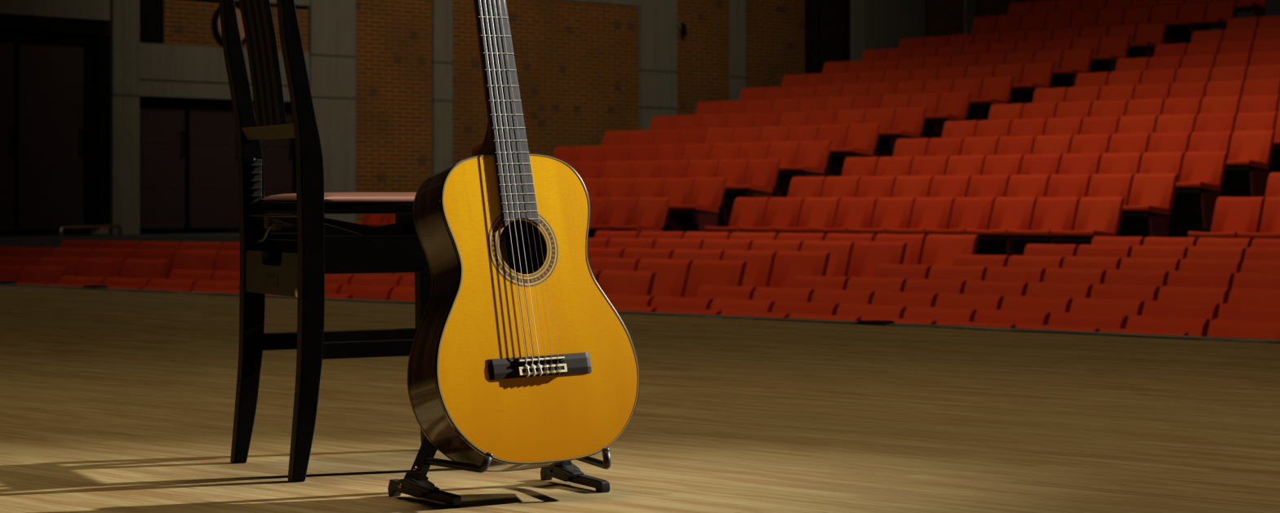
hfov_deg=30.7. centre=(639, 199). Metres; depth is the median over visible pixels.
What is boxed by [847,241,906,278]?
seat
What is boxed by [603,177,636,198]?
seat
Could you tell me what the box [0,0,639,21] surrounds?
trim
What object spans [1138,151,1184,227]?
seat
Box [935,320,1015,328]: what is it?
seat
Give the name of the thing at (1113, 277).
seat
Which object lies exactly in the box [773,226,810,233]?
seat cushion
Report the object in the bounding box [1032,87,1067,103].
seat
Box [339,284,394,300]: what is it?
seat
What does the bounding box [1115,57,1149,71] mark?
seat
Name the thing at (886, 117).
seat
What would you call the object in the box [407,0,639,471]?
guitar
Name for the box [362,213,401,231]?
seat
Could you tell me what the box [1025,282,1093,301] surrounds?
seat
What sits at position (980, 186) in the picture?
seat
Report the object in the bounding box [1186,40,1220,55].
seat
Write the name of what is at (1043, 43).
seats
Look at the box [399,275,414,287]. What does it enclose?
seat
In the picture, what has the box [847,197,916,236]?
seat
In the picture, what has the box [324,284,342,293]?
seat
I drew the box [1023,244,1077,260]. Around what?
seat
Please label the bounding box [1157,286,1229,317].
seat
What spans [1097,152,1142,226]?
seat
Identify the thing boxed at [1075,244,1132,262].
seat
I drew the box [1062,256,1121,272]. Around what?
seat
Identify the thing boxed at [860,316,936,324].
seat
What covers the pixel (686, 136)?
seat
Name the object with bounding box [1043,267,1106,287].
seat
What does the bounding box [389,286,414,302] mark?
seat
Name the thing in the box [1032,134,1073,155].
seat
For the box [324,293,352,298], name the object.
seat
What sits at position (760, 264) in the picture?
seat
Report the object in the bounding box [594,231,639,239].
seat
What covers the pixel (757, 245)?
seat
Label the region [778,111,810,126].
seat
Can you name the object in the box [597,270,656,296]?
seat
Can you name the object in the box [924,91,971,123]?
seat
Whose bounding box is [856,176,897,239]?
seat
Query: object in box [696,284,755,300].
seat
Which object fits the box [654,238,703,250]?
seat
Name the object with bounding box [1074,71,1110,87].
seat
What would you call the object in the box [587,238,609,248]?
seat
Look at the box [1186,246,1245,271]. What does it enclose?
seat
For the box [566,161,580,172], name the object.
seat
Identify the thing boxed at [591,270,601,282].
seat
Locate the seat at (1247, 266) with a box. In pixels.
[1240,260,1279,274]
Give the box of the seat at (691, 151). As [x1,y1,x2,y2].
[681,142,714,160]
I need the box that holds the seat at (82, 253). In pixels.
[49,248,93,259]
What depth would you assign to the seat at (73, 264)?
21.78 m
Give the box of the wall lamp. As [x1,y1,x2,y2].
[677,21,686,35]
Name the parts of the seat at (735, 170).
panel, backrest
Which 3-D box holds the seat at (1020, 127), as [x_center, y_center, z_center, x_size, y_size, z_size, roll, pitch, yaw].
[4.462,-0.568,27.578,0.485,0.778,0.584,0,0,44]
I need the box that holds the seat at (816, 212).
[773,197,840,240]
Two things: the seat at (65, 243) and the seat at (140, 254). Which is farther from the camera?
the seat at (65, 243)
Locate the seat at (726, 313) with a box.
[720,310,790,318]
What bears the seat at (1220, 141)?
on the stair steps
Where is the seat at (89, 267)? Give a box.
[76,257,125,278]
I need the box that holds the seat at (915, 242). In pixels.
[874,234,926,265]
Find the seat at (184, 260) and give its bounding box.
[170,249,219,271]
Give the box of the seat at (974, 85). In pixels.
[951,77,984,120]
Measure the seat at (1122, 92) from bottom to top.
0.778 m
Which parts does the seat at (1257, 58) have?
backrest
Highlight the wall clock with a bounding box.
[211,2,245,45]
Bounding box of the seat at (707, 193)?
[666,177,727,231]
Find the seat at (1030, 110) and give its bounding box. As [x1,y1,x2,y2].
[1021,102,1057,119]
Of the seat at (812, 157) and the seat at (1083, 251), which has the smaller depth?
the seat at (1083, 251)
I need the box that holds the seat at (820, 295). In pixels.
[810,288,875,306]
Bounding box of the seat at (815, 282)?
[790,275,849,290]
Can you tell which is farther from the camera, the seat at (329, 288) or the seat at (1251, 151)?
the seat at (1251, 151)
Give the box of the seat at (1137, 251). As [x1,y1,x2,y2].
[1130,245,1187,264]
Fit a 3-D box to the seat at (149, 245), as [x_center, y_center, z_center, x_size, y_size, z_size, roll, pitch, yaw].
[-5.067,0.822,23.834,0.551,0.778,0.584,0,0,33]
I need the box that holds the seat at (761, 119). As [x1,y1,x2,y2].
[751,111,782,127]
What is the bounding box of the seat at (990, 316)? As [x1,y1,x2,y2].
[973,309,1050,327]
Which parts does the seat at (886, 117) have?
backrest, panel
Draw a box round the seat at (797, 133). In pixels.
[787,124,820,177]
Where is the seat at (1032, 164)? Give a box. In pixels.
[1019,154,1062,175]
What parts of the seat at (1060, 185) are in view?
backrest, panel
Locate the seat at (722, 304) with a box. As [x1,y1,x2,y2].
[710,298,774,312]
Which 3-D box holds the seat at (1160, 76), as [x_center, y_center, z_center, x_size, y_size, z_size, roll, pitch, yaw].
[6.471,-1.270,29.645,0.485,0.778,0.584,0,0,44]
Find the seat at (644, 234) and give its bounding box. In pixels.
[638,231,684,240]
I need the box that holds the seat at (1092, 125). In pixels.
[1080,115,1119,134]
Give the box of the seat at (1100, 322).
[1047,311,1128,332]
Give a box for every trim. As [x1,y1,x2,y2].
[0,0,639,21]
[0,284,1279,343]
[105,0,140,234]
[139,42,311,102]
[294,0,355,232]
[431,0,453,175]
[638,0,677,130]
[728,0,746,100]
[850,0,925,60]
[964,0,976,34]
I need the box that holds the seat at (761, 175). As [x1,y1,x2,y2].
[723,158,781,198]
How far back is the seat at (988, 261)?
18.15 m
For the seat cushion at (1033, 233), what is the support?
on the seat at (1060, 214)
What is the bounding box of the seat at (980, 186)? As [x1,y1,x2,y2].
[966,174,1010,249]
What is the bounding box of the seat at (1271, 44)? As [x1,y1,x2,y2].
[1248,38,1279,63]
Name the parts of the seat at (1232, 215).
backrest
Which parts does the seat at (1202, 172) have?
seat, backrest, panel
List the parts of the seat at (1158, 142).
backrest, panel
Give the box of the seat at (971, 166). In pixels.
[945,155,986,176]
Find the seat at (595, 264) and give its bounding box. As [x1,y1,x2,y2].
[588,257,639,271]
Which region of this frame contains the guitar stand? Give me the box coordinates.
[387,435,610,507]
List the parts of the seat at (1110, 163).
backrest, panel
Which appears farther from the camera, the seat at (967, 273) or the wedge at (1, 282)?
the seat at (967, 273)
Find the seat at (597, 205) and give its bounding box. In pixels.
[588,197,608,238]
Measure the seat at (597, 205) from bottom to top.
0.778 m
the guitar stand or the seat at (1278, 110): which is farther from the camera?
the seat at (1278, 110)
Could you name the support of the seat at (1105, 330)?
on the floor
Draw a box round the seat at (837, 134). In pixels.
[816,124,849,177]
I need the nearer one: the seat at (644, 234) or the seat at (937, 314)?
the seat at (937, 314)
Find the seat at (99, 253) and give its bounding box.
[90,248,134,259]
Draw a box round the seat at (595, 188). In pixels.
[582,178,608,197]
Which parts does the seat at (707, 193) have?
seat, panel, backrest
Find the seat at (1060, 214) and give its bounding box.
[1007,197,1079,244]
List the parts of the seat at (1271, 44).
backrest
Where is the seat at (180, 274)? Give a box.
[168,269,215,280]
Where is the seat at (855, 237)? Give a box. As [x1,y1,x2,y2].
[825,233,875,244]
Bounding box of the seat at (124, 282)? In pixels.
[102,277,151,287]
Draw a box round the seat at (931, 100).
[908,92,941,138]
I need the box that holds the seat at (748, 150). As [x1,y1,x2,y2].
[737,142,771,197]
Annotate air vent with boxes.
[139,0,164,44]
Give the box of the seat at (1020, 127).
[1008,118,1047,137]
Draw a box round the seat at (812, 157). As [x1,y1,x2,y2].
[777,140,831,177]
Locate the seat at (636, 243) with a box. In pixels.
[608,238,656,250]
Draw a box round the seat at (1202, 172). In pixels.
[1174,151,1227,227]
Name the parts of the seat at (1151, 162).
backrest, panel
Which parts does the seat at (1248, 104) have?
backrest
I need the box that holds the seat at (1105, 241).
[1091,236,1143,249]
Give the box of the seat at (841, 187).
[821,176,861,198]
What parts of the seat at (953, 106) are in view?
seat, backrest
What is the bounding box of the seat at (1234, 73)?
[1209,65,1248,87]
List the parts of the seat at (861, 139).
seat, backrest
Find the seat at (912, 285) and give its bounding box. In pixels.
[903,278,966,295]
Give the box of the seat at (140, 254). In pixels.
[132,248,177,279]
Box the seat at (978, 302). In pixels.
[934,293,1004,312]
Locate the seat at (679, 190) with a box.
[660,177,696,235]
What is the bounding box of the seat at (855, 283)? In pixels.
[845,276,906,293]
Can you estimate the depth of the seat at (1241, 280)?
15.33 m
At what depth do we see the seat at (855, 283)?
16.19 m
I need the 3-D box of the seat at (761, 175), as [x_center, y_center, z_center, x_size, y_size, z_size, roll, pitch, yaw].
[1.332,-0.100,27.939,0.474,0.778,0.584,0,0,44]
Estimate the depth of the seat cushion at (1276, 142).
24.93 m
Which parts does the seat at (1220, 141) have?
backrest, panel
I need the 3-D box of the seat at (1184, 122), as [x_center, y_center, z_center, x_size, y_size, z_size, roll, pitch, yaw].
[5.896,-0.568,26.184,0.485,0.778,0.584,0,0,44]
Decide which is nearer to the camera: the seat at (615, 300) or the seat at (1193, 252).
the seat at (615, 300)
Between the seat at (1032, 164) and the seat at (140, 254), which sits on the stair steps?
the seat at (1032, 164)
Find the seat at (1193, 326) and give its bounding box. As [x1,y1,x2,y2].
[1125,315,1209,337]
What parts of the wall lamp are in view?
wall plate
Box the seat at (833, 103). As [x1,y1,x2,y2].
[824,95,855,110]
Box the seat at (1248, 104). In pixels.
[1233,94,1279,162]
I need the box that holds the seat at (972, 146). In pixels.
[960,136,999,156]
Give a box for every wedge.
[0,281,17,284]
[82,285,108,288]
[853,320,895,325]
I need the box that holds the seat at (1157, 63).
[1147,55,1182,70]
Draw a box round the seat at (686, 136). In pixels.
[677,128,708,144]
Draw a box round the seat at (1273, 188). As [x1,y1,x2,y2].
[1262,173,1279,214]
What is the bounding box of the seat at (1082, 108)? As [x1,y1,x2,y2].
[1054,101,1093,119]
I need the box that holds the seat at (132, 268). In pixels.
[120,258,169,279]
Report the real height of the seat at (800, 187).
0.778 m
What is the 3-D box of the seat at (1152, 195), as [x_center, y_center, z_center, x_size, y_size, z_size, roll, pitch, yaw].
[4.963,0.134,23.071,0.485,0.778,0.584,0,0,44]
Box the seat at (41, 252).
[9,247,52,257]
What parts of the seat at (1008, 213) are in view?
seat, backrest, panel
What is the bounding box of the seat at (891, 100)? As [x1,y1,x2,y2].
[880,93,912,150]
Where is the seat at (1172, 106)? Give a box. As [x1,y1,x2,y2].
[1162,97,1202,119]
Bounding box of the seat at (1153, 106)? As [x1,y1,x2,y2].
[1125,98,1164,116]
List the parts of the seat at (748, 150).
panel, backrest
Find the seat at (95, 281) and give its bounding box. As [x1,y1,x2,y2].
[59,275,106,285]
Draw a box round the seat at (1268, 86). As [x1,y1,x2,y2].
[1237,79,1279,113]
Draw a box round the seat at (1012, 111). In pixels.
[987,103,1024,120]
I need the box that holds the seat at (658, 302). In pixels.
[650,296,713,309]
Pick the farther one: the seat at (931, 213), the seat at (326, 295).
the seat at (931, 213)
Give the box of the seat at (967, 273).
[928,265,987,282]
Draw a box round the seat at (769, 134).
[759,125,791,142]
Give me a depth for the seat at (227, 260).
22.00 m
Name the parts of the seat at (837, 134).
backrest, panel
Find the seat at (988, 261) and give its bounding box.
[952,254,1008,268]
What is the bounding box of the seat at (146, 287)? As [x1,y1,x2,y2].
[142,286,192,291]
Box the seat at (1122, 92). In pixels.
[1098,84,1136,102]
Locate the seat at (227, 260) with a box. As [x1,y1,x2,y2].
[213,250,239,271]
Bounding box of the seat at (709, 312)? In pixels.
[654,307,721,315]
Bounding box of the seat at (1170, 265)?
[1119,257,1180,274]
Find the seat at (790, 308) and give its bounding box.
[771,301,839,315]
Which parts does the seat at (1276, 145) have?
backrest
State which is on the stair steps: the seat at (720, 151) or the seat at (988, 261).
the seat at (720, 151)
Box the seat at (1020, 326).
[1015,324,1099,332]
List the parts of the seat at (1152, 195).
seat, backrest, panel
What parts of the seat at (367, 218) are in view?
backrest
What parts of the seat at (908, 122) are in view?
seat, backrest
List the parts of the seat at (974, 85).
backrest, panel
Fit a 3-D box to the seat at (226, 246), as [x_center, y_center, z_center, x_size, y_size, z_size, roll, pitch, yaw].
[-4.114,0.822,23.199,0.551,0.778,0.584,0,0,34]
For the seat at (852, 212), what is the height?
0.778 m
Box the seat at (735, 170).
[715,159,750,223]
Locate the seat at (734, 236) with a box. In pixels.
[729,232,777,242]
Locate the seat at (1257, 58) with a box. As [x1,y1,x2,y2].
[1245,50,1279,77]
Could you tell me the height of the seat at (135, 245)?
0.778 m
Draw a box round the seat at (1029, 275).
[984,266,1045,285]
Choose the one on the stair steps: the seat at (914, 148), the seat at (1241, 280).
the seat at (914, 148)
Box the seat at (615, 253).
[587,248,624,259]
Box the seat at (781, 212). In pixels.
[738,197,804,234]
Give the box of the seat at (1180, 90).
[1168,81,1207,98]
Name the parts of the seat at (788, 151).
panel, backrest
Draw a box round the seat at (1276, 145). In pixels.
[1271,111,1279,149]
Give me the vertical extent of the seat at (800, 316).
0.778 m
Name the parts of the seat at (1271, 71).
backrest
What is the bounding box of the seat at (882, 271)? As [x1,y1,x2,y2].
[873,263,931,280]
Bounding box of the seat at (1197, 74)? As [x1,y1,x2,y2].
[1174,66,1212,83]
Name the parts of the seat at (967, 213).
backrest, panel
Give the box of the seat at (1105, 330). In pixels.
[1100,328,1188,336]
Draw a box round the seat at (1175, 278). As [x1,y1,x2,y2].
[1166,271,1234,303]
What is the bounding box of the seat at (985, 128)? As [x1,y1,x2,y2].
[974,119,1012,137]
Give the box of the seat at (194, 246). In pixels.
[179,241,222,252]
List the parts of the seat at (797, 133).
panel, backrest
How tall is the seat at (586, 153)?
0.778 m
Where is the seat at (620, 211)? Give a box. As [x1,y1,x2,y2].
[588,197,639,234]
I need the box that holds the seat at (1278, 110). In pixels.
[1275,101,1279,127]
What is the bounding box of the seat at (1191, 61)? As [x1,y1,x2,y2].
[1180,53,1216,68]
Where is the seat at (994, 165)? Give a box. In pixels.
[982,154,1023,176]
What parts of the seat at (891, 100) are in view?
panel, backrest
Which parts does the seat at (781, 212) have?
backrest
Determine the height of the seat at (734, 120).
0.778 m
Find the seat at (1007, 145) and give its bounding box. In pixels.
[995,135,1035,155]
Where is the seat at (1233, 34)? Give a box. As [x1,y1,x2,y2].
[1222,27,1257,44]
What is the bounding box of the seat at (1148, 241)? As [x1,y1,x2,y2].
[1142,236,1196,257]
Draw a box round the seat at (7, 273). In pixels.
[0,265,24,282]
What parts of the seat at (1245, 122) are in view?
backrest, panel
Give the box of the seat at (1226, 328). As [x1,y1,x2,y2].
[1206,319,1279,339]
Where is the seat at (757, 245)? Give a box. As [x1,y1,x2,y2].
[751,240,803,253]
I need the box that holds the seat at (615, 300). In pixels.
[604,293,653,306]
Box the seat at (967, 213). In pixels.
[924,197,995,255]
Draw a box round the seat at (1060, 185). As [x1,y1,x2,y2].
[1045,174,1091,248]
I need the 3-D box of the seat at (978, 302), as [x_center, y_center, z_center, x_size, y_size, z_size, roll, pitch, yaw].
[1.860,0.975,14.200,0.484,0.778,0.584,0,0,44]
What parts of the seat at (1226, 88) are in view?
backrest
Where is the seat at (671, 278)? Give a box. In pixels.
[636,258,693,297]
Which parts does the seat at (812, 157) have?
seat, backrest, panel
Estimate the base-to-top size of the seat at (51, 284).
0.778 m
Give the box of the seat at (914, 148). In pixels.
[892,137,930,157]
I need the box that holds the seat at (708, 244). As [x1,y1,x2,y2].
[702,239,752,251]
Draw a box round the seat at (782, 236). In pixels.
[776,232,826,243]
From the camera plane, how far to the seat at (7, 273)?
20.62 m
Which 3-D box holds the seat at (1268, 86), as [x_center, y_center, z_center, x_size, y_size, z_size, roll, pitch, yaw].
[7.236,-1.036,27.562,0.485,0.778,0.584,0,0,44]
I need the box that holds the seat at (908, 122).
[877,106,927,139]
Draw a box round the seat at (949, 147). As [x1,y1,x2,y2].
[926,137,964,156]
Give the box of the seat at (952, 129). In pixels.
[941,120,977,137]
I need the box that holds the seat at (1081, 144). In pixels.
[1069,133,1111,155]
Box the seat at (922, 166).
[909,155,950,176]
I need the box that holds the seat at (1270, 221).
[1236,196,1279,242]
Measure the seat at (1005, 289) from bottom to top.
0.778 m
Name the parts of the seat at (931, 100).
backrest, panel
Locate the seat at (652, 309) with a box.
[612,305,656,312]
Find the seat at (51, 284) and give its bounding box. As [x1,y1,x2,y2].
[47,283,94,287]
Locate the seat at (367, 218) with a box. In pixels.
[353,213,388,225]
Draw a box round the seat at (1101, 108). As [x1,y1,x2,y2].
[1089,99,1128,118]
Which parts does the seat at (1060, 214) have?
seat, backrest, panel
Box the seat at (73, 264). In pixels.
[37,257,82,275]
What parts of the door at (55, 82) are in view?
handle, handle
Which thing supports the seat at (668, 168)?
on the stair steps
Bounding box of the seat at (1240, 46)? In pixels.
[1218,39,1253,59]
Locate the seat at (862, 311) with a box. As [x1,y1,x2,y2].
[835,303,906,319]
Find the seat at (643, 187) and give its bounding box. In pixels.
[631,177,666,198]
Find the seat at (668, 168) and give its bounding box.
[657,160,690,222]
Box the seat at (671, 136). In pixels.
[651,128,681,145]
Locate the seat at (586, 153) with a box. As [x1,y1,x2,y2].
[576,145,606,162]
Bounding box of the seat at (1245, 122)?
[1229,111,1277,178]
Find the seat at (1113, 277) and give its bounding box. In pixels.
[1103,269,1168,290]
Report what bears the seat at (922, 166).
on the stair steps
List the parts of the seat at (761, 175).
seat, panel, backrest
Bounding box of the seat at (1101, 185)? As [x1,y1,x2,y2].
[1087,173,1133,236]
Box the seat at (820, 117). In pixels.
[806,110,838,125]
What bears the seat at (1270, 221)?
on the stair steps
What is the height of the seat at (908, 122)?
0.778 m
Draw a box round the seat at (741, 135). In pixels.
[731,126,763,142]
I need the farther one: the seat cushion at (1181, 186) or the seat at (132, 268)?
the seat cushion at (1181, 186)
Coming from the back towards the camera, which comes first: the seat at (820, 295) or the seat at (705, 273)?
the seat at (705, 273)
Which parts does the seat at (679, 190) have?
panel, backrest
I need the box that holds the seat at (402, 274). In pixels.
[394,272,414,277]
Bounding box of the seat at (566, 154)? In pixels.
[552,146,581,162]
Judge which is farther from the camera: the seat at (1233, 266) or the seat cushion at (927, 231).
the seat cushion at (927, 231)
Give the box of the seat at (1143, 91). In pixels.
[1133,83,1171,100]
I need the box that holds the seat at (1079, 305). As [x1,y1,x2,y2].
[1069,297,1144,320]
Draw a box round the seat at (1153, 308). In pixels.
[1142,300,1219,325]
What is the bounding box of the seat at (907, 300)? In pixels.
[871,291,937,309]
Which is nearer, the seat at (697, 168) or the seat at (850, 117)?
the seat at (697, 168)
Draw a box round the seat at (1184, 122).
[1155,114,1196,137]
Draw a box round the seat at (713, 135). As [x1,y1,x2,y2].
[704,127,735,143]
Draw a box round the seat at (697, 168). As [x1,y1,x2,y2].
[685,159,719,222]
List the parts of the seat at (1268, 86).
backrest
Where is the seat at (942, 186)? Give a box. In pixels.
[928,175,971,198]
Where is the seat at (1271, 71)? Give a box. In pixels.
[1242,64,1279,91]
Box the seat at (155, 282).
[147,278,197,289]
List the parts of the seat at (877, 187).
backrest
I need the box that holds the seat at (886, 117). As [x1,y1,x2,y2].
[863,107,897,157]
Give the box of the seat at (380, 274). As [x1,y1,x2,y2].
[348,272,395,275]
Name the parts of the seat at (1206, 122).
backrest, panel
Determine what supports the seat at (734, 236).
on the floor
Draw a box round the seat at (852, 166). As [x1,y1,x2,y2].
[840,156,879,177]
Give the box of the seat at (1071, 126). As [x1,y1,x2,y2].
[1044,117,1083,136]
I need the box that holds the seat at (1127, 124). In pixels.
[1116,115,1158,136]
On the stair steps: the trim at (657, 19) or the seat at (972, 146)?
the seat at (972, 146)
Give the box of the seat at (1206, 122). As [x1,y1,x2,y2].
[1194,112,1236,182]
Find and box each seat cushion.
[362,222,386,226]
[589,225,609,231]
[608,225,661,232]
[667,204,718,213]
[704,226,740,233]
[724,184,773,192]
[738,226,778,234]
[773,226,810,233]
[777,165,824,173]
[809,227,847,235]
[829,147,873,155]
[847,227,885,235]
[878,130,919,138]
[885,228,927,235]
[924,114,964,120]
[924,228,965,235]
[965,229,1017,237]
[968,97,1008,104]
[1007,229,1062,238]
[1050,230,1115,238]
[1121,205,1169,215]
[1174,182,1220,191]
[1187,231,1237,239]
[1225,160,1268,169]
[1236,231,1279,240]
[1272,139,1279,146]
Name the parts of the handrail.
sign plate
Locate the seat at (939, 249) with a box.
[920,234,977,266]
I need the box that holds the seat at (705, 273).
[684,259,746,297]
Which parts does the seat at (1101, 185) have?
backrest, panel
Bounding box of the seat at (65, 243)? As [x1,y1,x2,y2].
[59,240,101,249]
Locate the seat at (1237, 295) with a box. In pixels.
[1227,288,1279,305]
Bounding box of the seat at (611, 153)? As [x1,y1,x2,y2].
[601,145,632,161]
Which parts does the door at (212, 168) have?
handle, handle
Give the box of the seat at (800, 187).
[786,176,826,198]
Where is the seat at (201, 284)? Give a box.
[193,280,239,290]
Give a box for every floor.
[0,232,239,248]
[0,285,1279,512]
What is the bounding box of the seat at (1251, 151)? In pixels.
[1224,130,1275,197]
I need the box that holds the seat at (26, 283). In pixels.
[16,282,48,285]
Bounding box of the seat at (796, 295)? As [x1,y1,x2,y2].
[752,287,814,302]
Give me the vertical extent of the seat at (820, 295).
0.778 m
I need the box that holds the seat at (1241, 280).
[1231,272,1279,289]
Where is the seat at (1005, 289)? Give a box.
[963,280,1028,297]
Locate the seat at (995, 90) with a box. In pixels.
[968,75,1013,107]
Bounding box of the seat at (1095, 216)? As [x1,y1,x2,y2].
[1050,196,1124,241]
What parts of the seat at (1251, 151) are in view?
seat, backrest, panel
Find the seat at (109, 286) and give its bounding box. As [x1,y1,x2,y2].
[97,284,143,289]
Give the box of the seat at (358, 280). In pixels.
[350,274,402,288]
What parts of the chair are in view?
leg, latch lever, panel, latch rod, rail, knob, leg, scissor arm, seat frame, seat, scissor arm, scissor arm, scissor arm, leg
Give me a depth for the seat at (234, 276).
19.04 m
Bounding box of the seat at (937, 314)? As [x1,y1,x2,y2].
[902,306,977,323]
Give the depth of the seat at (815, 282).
16.53 m
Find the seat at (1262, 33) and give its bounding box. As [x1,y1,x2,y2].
[1254,26,1279,39]
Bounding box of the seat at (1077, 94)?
[1065,85,1102,102]
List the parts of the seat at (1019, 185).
backrest, panel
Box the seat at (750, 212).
[704,197,769,234]
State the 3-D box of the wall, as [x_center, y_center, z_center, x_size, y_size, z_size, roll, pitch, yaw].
[0.554,-2.435,35.714,0.621,8.200,32.000,0,0,44]
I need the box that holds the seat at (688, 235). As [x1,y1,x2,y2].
[683,231,730,241]
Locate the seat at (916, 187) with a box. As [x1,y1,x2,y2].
[892,175,933,198]
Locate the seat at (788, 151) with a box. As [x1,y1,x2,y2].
[767,141,800,197]
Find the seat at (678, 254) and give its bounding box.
[671,248,724,261]
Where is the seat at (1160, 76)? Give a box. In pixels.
[1140,68,1177,84]
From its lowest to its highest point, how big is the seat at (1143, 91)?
0.778 m
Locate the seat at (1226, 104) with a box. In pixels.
[1195,96,1240,124]
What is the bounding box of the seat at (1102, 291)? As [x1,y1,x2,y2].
[1089,284,1159,305]
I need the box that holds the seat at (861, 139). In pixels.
[828,123,880,157]
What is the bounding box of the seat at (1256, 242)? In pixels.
[1250,238,1279,248]
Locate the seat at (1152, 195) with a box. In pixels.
[1120,173,1177,237]
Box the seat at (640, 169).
[629,160,662,178]
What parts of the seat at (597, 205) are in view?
panel, backrest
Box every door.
[0,31,92,233]
[139,97,297,231]
[804,0,850,74]
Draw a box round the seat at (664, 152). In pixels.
[654,143,685,160]
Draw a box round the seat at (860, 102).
[852,94,883,109]
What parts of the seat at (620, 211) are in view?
backrest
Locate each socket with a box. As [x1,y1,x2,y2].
[404,472,428,480]
[556,461,573,466]
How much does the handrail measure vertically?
0.211 m
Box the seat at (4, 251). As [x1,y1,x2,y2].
[0,247,12,257]
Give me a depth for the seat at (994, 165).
25.64 m
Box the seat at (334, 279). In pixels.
[324,274,353,286]
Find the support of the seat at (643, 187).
on the stair steps
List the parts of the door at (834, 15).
handle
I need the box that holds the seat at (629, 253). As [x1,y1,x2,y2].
[622,248,674,260]
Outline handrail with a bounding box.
[58,224,122,237]
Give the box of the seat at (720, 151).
[709,142,742,204]
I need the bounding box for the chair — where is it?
[218,0,437,482]
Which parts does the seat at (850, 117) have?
backrest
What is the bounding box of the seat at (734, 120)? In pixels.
[724,112,755,128]
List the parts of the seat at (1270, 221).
backrest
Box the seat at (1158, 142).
[1146,132,1191,204]
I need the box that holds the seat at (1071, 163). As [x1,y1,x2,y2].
[1057,153,1102,176]
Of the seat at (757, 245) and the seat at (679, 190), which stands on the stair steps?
the seat at (679, 190)
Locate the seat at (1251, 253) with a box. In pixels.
[1244,247,1279,261]
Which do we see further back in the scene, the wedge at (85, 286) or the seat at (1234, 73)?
the seat at (1234, 73)
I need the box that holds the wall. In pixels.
[0,0,1209,235]
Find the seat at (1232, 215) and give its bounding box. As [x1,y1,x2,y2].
[1187,196,1265,246]
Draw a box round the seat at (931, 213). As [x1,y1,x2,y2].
[885,197,955,245]
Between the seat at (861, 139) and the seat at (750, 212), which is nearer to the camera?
the seat at (750, 212)
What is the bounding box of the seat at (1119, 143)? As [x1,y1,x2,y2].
[1107,133,1151,154]
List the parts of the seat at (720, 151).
backrest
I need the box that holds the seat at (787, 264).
[768,251,830,288]
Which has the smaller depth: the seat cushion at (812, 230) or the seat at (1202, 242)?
the seat at (1202, 242)
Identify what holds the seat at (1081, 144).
on the stair steps
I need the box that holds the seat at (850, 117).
[835,108,867,161]
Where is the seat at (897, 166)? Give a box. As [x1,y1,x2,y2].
[875,156,914,177]
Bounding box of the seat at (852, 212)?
[809,197,878,235]
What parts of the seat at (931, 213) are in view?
backrest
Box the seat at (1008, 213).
[965,197,1037,257]
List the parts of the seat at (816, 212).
backrest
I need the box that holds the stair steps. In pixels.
[661,35,1279,257]
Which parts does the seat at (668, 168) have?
backrest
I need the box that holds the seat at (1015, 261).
[1006,255,1064,270]
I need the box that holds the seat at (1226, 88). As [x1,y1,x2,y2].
[1199,80,1244,114]
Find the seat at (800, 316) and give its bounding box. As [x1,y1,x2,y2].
[788,313,861,321]
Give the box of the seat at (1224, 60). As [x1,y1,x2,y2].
[1214,52,1251,73]
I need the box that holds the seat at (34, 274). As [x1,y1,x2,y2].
[18,266,68,284]
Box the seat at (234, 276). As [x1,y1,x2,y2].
[212,271,239,281]
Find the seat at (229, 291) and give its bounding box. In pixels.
[191,288,239,293]
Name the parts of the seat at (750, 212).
backrest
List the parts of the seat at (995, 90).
seat, backrest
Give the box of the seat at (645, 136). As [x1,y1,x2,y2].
[626,129,655,145]
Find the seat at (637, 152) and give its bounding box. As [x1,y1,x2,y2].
[627,144,658,161]
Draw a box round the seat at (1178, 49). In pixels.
[1153,43,1187,57]
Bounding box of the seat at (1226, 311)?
[1217,303,1279,321]
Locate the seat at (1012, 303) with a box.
[1000,295,1072,315]
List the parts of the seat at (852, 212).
backrest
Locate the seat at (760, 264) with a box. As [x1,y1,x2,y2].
[722,250,777,288]
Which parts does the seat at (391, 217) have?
backrest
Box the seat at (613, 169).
[602,160,634,179]
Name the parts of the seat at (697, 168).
panel, backrest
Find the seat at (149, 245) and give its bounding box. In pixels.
[138,240,181,250]
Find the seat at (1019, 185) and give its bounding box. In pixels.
[1005,174,1050,244]
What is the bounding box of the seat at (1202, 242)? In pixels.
[1195,237,1251,258]
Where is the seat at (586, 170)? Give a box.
[577,161,607,178]
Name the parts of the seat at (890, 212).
backrest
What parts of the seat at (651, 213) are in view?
backrest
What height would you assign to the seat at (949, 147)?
0.778 m
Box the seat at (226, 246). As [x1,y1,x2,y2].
[220,242,239,251]
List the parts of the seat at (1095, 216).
seat, backrest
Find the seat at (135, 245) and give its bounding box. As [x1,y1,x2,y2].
[98,240,141,250]
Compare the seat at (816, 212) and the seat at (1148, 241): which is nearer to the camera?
the seat at (1148, 241)
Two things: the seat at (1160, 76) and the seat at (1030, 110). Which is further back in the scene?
the seat at (1160, 76)
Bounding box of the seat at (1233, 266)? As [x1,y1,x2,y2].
[1178,258,1241,286]
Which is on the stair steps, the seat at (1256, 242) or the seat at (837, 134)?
the seat at (837, 134)
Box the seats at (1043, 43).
[601,0,1279,146]
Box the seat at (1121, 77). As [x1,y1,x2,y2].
[1106,70,1142,85]
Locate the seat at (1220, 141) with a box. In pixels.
[1187,131,1232,196]
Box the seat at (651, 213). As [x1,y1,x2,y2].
[608,197,670,234]
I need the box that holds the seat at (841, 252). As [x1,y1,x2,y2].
[800,240,854,276]
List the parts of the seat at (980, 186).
backrest, panel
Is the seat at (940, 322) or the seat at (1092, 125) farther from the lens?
the seat at (1092, 125)
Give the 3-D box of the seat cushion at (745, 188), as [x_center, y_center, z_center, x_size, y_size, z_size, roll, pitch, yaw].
[1.279,-0.124,27.889,0.468,0.099,0.440,0,0,44]
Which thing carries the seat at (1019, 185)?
on the stair steps
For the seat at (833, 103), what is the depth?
32.20 m

